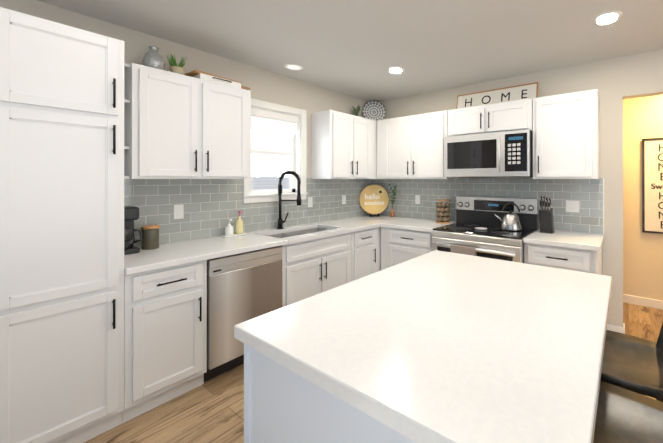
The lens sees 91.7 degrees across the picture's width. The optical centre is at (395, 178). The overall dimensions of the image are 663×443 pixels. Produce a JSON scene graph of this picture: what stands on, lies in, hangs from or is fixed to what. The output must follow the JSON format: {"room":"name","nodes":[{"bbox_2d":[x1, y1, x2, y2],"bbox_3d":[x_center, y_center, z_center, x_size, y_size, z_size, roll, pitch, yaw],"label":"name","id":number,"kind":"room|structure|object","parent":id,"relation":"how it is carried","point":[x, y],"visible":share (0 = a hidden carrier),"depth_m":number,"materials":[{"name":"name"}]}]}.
{"room":"kitchen","nodes":[
{"label":"kitchen","id":0,"kind":"room"},
{"bbox_2d":[0,0,368,242],"bbox_3d":[-2.688,0.161,1.403,0.150,2.520,8.150,0,0,36],"label":"wall","id":1,"kind":"structure","parent":0,"point":[267,86],"depth_m":2.82,"materials":[{"name":"paint"}]},
{"bbox_2d":[124,63,250,178],"bbox_3d":[-1.624,-0.382,2.432,0.362,0.762,0.921,0,0,36],"label":"upper cabinet","id":2,"kind":"object","parent":1,"relation":"attached to","point":[178,126],"visible":0.96,"depth_m":2.30,"materials":[{"name":"white wood"}]},
{"bbox_2d":[142,46,164,69],"bbox_3d":[-1.747,-0.857,2.284,0.134,0.186,0.134,0,0,36],"label":"glass jug","id":3,"kind":"object","parent":2,"relation":"on","point":[152,57],"visible":0.75,"depth_m":2.24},
{"bbox_2d":[166,53,186,74],"bbox_3d":[-1.661,-0.857,2.402,0.135,0.187,0.130,0,0,36],"label":"plant","id":4,"kind":"object","parent":2,"relation":"on","point":[176,68],"visible":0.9,"depth_m":2.38,"materials":[{"name":"green plant"}]},
{"bbox_2d":[185,70,249,89],"bbox_3d":[-1.464,-0.798,2.662,0.274,0.069,0.517,0,0,36],"label":"tray","id":5,"kind":"object","parent":2,"relation":"on","point":[210,77],"visible":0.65,"depth_m":2.51,"materials":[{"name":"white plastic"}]},
{"bbox_2d":[124,178,371,246],"bbox_3d":[-1.178,0.250,3.347,0.008,0.519,2.928,0,0,36],"label":"tile backsplash","id":6,"kind":"structure","parent":1,"relation":"attached to","point":[212,207],"depth_m":2.80,"materials":[{"name":"grey tile"}]},
{"bbox_2d":[174,204,183,218],"bbox_3d":[-1.748,0.265,2.549,0.007,0.115,0.070,0,0,36],"label":"electrical outlet plate","id":7,"kind":"object","parent":6,"relation":"attached to","point":[178,209],"depth_m":2.55,"materials":[{"name":"white plastic"}]},
{"bbox_2d":[308,197,312,206],"bbox_3d":[-0.974,0.266,3.616,0.007,0.115,0.070,0,0,36],"label":"electrical outlet plate","id":8,"kind":"object","parent":6,"relation":"attached to","point":[310,199],"depth_m":3.62,"materials":[{"name":"white plastic"}]},
{"bbox_2d":[342,195,345,203],"bbox_3d":[-0.658,0.267,4.052,0.007,0.115,0.070,0,0,36],"label":"electrical outlet plate","id":9,"kind":"object","parent":6,"relation":"attached to","point":[343,196],"depth_m":4.05,"materials":[{"name":"white plastic"}]},
{"bbox_2d":[242,98,307,202],"bbox_3d":[-1.269,-0.273,3.312,0.165,1.008,0.745,0,0,36],"label":"window","id":10,"kind":"structure","parent":1,"relation":"in","point":[267,116],"depth_m":3.35,"materials":[{"name":"white plastic"}]},
{"bbox_2d":[311,110,376,178],"bbox_3d":[-0.497,-0.380,3.984,0.362,0.762,1.099,0,0,36],"label":"upper cabinet","id":11,"kind":"object","parent":1,"relation":"attached to","point":[343,145],"visible":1,"depth_m":3.63,"materials":[{"name":"white wood"}]},
{"bbox_2d":[352,105,360,115],"bbox_3d":[-0.505,-0.861,4.114,0.107,0.200,0.099,0,0,36],"label":"plant","id":12,"kind":"object","parent":11,"relation":"on","point":[356,111],"visible":0.67,"depth_m":4.09,"materials":[{"name":"green plant"}]},
{"bbox_2d":[362,101,385,120],"bbox_3d":[-0.291,-0.924,4.343,0.320,0.320,0.025,0,-10,-9],"label":"plate","id":13,"kind":"object","parent":11,"relation":"on","point":[374,110],"visible":0.9,"depth_m":4.35,"materials":[{"name":"grey ceramic"}]},
{"bbox_2d":[37,0,662,101],"bbox_3d":[0.358,-1.140,0.707,6.400,0.080,10.600,0,0,36],"label":"ceiling","id":14,"kind":"structure","parent":0,"point":[355,48],"depth_m":2.40,"materials":[{"name":"paint"}]},
{"bbox_2d":[284,64,302,70],"bbox_3d":[-0.995,-1.091,3.099,0.176,0.012,0.176,0,0,36],"label":"recessed light","id":15,"kind":"object","parent":14,"relation":"in","point":[293,67],"visible":1,"depth_m":3.08,"materials":[{"name":"white plastic"}]},
{"bbox_2d":[387,66,403,72],"bbox_3d":[0.004,-1.091,3.164,0.176,0.012,0.176,0,0,36],"label":"recessed light","id":16,"kind":"object","parent":14,"relation":"in","point":[395,69],"visible":1,"depth_m":3.14,"materials":[{"name":"white plastic"}]},
{"bbox_2d":[592,11,622,23],"bbox_3d":[1.440,-1.092,2.147,0.176,0.012,0.176,0,0,36],"label":"recessed light","id":17,"kind":"object","parent":14,"relation":"in","point":[606,17],"visible":0.98,"depth_m":2.13,"materials":[{"name":"white plastic"}]},
{"bbox_2d":[84,302,662,442],"bbox_3d":[0.358,1.450,0.704,6.400,0.060,10.600,0,0,36],"label":"floor","id":18,"kind":"structure","parent":0,"point":[211,410],"depth_m":1.91,"materials":[{"name":"brown wood"}]},
{"bbox_2d":[0,7,123,442],"bbox_3d":[-1.920,0.315,1.768,0.662,2.211,0.496,0,0,36],"label":"pantry cabinet","id":19,"kind":"object","parent":18,"relation":"on","point":[61,233],"visible":1,"depth_m":1.59,"materials":[{"name":"white wood"}]},
{"bbox_2d":[122,260,206,423],"bbox_3d":[-1.644,0.984,2.147,0.662,0.874,0.439,0,0,36],"label":"base cabinet","id":20,"kind":"object","parent":18,"relation":"on","point":[165,335],"visible":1,"depth_m":1.95,"materials":[{"name":"white wood"}]},
{"bbox_2d":[204,246,281,381],"bbox_3d":[-1.347,0.985,2.565,0.614,0.873,0.572,0,0,36],"label":"dishwasher","id":21,"kind":"object","parent":18,"relation":"on","point":[244,287],"visible":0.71,"depth_m":2.31,"materials":[{"name":"silver metal"}]},
{"bbox_2d":[281,232,350,306],"bbox_3d":[-0.928,0.985,3.134,0.662,0.874,0.824,0,0,36],"label":"base cabinet","id":22,"kind":"object","parent":18,"relation":"on","point":[311,268],"visible":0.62,"depth_m":2.90,"materials":[{"name":"white wood"}]},
{"bbox_2d":[244,346,409,442],"bbox_3d":[0.267,0.986,1.391,0.939,0.867,1.407,0,0,36],"label":"kitchen island","id":23,"kind":"object","parent":18,"relation":"on","point":[279,407],"depth_m":0.96,"materials":[{"name":"white wood"}]},
{"bbox_2d":[234,250,611,442],"bbox_3d":[0.286,0.529,1.370,1.042,0.044,1.440,0,0,36],"label":"island countertop","id":24,"kind":"structure","parent":23,"relation":"on","point":[437,346],"depth_m":0.96,"materials":[{"name":"white stone"}]},
{"bbox_2d":[351,227,380,281],"bbox_3d":[-0.368,0.986,3.904,0.662,0.874,1.073,0,0,36],"label":"base cabinet","id":25,"kind":"object","parent":18,"relation":"on","point":[365,252],"visible":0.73,"depth_m":3.47,"materials":[{"name":"white wood"}]},
{"bbox_2d":[124,217,407,274],"bbox_3d":[-0.918,0.528,3.152,0.642,0.038,2.920,0,0,36],"label":"countertop","id":26,"kind":"structure","parent":25,"relation":"on","point":[175,254],"depth_m":2.45,"materials":[{"name":"white stone"}]},
{"bbox_2d":[124,206,142,254],"bbox_3d":[-1.867,0.349,2.167,0.201,0.315,0.196,0,0,36],"label":"coffee maker","id":27,"kind":"object","parent":26,"relation":"on","point":[131,214],"visible":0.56,"depth_m":2.14,"materials":[{"name":"black plastic"}]},
{"bbox_2d":[141,225,159,249],"bbox_3d":[-1.790,0.424,2.308,0.108,0.167,0.108,0,0,36],"label":"canister","id":28,"kind":"object","parent":26,"relation":"on","point":[150,237],"visible":0.94,"depth_m":2.27,"materials":[{"name":"grey ceramic"}]},
{"bbox_2d":[221,211,246,237],"bbox_3d":[-1.439,0.400,2.826,0.090,0.216,0.200,0,0,36],"label":"soap bottles","id":29,"kind":"object","parent":26,"relation":"on","point":[238,228],"visible":1,"depth_m":2.83,"materials":[{"name":"white plastic"}]},
{"bbox_2d":[277,170,300,228],"bbox_3d":[-1.087,0.210,3.228,0.215,0.598,0.173,0,0,36],"label":"faucet","id":30,"kind":"object","parent":26,"relation":"on","point":[297,200],"visible":1,"depth_m":3.22,"materials":[{"name":"black metal"}]},
{"bbox_2d":[267,228,330,237],"bbox_3d":[-0.930,0.654,3.135,0.422,0.214,0.762,0,0,36],"label":"undermount sink","id":31,"kind":"object","parent":26,"relation":"in","point":[295,233],"visible":0.02,"depth_m":3.35,"materials":[{"name":"metal"}]},
{"bbox_2d":[359,185,388,216],"bbox_3d":[-0.286,0.293,4.309,0.303,0.434,0.303,0,0,36],"label":"sign","id":32,"kind":"object","parent":26,"relation":"on","point":[373,199],"visible":1,"depth_m":4.30,"materials":[{"name":"yellow wood"}]},
{"bbox_2d":[389,184,396,216],"bbox_3d":[-0.037,0.285,4.213,0.146,0.449,0.073,0,0,36],"label":"vase","id":33,"kind":"object","parent":26,"relation":"on","point":[392,203],"visible":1,"depth_m":4.21,"materials":[{"name":"orange glass"}]},
{"bbox_2d":[356,215,395,218],"bbox_3d":[-0.253,0.529,4.078,0.390,0.038,0.641,0,0,36],"label":"countertop","id":34,"kind":"structure","parent":25,"relation":"on","point":[381,216],"depth_m":4.18,"materials":[{"name":"white stone"}]},
{"bbox_2d":[380,218,455,231],"bbox_3d":[0.299,0.529,3.678,0.673,0.038,0.641,0,0,36],"label":"countertop","id":35,"kind":"structure","parent":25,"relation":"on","point":[426,225],"depth_m":3.56,"materials":[{"name":"white stone"}]},
{"bbox_2d":[436,199,449,223],"bbox_3d":[0.558,0.375,3.687,0.170,0.268,0.171,0,0,36],"label":"pod carousel","id":36,"kind":"object","parent":35,"relation":"on","point":[442,215],"visible":1,"depth_m":3.63,"materials":[{"name":"brown wood"}]},
{"bbox_2d":[381,227,432,269],"bbox_3d":[0.282,0.986,3.686,0.705,0.874,0.662,0,0,36],"label":"base cabinet","id":37,"kind":"object","parent":18,"relation":"on","point":[398,246],"visible":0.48,"depth_m":3.48,"materials":[{"name":"white wood"}]},
{"bbox_2d":[432,196,538,262],"bbox_3d":[0.896,0.810,3.182,0.872,1.224,0.735,0,0,36],"label":"range","id":38,"kind":"object","parent":18,"relation":"on","point":[474,230],"visible":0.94,"depth_m":3.16,"materials":[{"name":"silver metal"}]},
{"bbox_2d":[494,202,522,230],"bbox_3d":[1.124,0.366,3.152,0.280,0.274,0.216,0,0,36],"label":"kettle","id":39,"kind":"object","parent":38,"relation":"on","point":[510,221],"visible":1,"depth_m":3.07,"materials":[{"name":"silver metal"}]},
{"bbox_2d":[524,243,601,274],"bbox_3d":[1.499,0.985,2.803,0.534,0.874,0.662,0,0,36],"label":"base cabinet","id":40,"kind":"object","parent":18,"relation":"on","point":[583,260],"visible":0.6,"depth_m":2.55,"materials":[{"name":"white wood"}]},
{"bbox_2d":[523,229,603,250],"bbox_3d":[1.508,0.528,2.802,0.553,0.038,0.639,0,0,36],"label":"countertop","id":41,"kind":"structure","parent":40,"relation":"on","point":[577,240],"depth_m":2.65,"materials":[{"name":"white stone"}]},
{"bbox_2d":[539,195,554,233],"bbox_3d":[1.430,0.327,2.982,0.110,0.362,0.195,0,0,36],"label":"knife block","id":42,"kind":"object","parent":41,"relation":"on","point":[546,219],"visible":1,"depth_m":2.94,"materials":[{"name":"black plastic"}]},
{"bbox_2d":[593,381,662,442],"bbox_3d":[0.690,0.934,0.959,0.495,0.978,0.488,0,0,36],"label":"stool","id":43,"kind":"object","parent":18,"relation":"on","point":[623,415],"visible":0.44,"depth_m":1.04,"materials":[{"name":"black leather"}]},
{"bbox_2d":[601,323,662,401],"bbox_3d":[0.983,0.935,1.363,0.495,0.978,0.488,0,0,36],"label":"stool","id":44,"kind":"object","parent":18,"relation":"on","point":[633,363],"visible":0.5,"depth_m":1.35,"materials":[{"name":"black leather"}]},
{"bbox_2d":[380,49,662,327],"bbox_3d":[2.142,0.163,2.822,6.000,2.520,0.120,0,0,36],"label":"wall","id":45,"kind":"structure","parent":0,"point":[614,82],"depth_m":2.89,"materials":[{"name":"paint"}]},
{"bbox_2d":[377,110,457,178],"bbox_3d":[0.244,-0.380,3.901,0.998,0.762,0.362,0,0,36],"label":"upper cabinet","id":46,"kind":"object","parent":45,"relation":"attached to","point":[410,147],"visible":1,"depth_m":3.76,"materials":[{"name":"white wood"}]},
{"bbox_2d":[372,178,602,233],"bbox_3d":[0.807,0.275,3.711,2.734,0.569,0.008,0,0,36],"label":"tile backsplash","id":47,"kind":"structure","parent":45,"relation":"attached to","point":[589,192],"depth_m":3.41,"materials":[{"name":"grey tile"}]},
{"bbox_2d":[415,195,419,203],"bbox_3d":[0.290,0.267,4.077,0.070,0.115,0.007,0,0,36],"label":"electrical outlet plate","id":48,"kind":"object","parent":47,"relation":"attached to","point":[417,197],"depth_m":4.08,"materials":[{"name":"white plastic"}]},
{"bbox_2d":[566,200,578,212],"bbox_3d":[1.711,0.265,3.046,0.116,0.115,0.007,0,0,36],"label":"electrical outlet plate","id":49,"kind":"object","parent":47,"relation":"attached to","point":[572,206],"depth_m":3.04,"materials":[{"name":"white plastic"}]},
{"bbox_2d":[448,98,532,135],"bbox_3d":[1.011,-0.612,3.344,0.878,0.300,0.362,0,0,36],"label":"upper cabinet","id":50,"kind":"object","parent":45,"relation":"attached to","point":[506,116],"visible":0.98,"depth_m":3.19,"materials":[{"name":"white wood"}]},
{"bbox_2d":[444,129,532,177],"bbox_3d":[0.985,-0.238,3.308,0.872,0.441,0.449,0,0,36],"label":"microwave","id":51,"kind":"object","parent":50,"relation":"attached to","point":[503,154],"visible":1,"depth_m":3.12,"materials":[{"name":"silver metal"}]},
{"bbox_2d":[456,82,537,108],"bbox_3d":[1.084,-0.872,3.452,0.880,0.224,0.069,0,0,36],"label":"sign","id":52,"kind":"object","parent":50,"relation":"on","point":[515,93],"visible":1,"depth_m":3.42,"materials":[{"name":"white wood"}]},
{"bbox_2d":[533,89,599,178],"bbox_3d":[1.581,-0.381,2.930,0.514,0.762,0.362,0,0,36],"label":"upper cabinet","id":53,"kind":"object","parent":45,"relation":"attached to","point":[566,135],"visible":1,"depth_m":2.80,"materials":[{"name":"white wood"}]},
{"bbox_2d":[623,95,662,300],"bbox_3d":[2.674,0.164,3.683,6.150,2.520,0.100,0,0,36],"label":"wall","id":54,"kind":"structure","parent":0,"point":[643,251],"depth_m":3.56,"materials":[{"name":"paint"}]},
{"bbox_2d":[623,294,662,309],"bbox_3d":[3.106,1.376,3.299,5.000,0.095,0.012,0,0,36],"label":"baseboard","id":55,"kind":"structure","parent":54,"relation":"attached to","point":[645,302],"depth_m":3.53,"materials":[{"name":"white wood"}]},
{"bbox_2d":[642,138,662,233],"bbox_3d":[2.912,0.073,3.432,0.354,1.044,0.026,0,0,36],"label":"sign frame","id":56,"kind":"object","parent":54,"relation":"attached to","point":[652,185],"visible":0.98,"depth_m":3.48,"materials":[{"name":"black wood"}]},
{"label":"outside","id":57,"kind":"structure","parent":0,"visible":0},
{"bbox_2d":[251,129,289,189],"bbox_3d":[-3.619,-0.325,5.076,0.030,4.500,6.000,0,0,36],"label":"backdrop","id":58,"kind":"structure","parent":57,"point":[257,144],"depth_m":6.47,"materials":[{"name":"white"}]}
]}

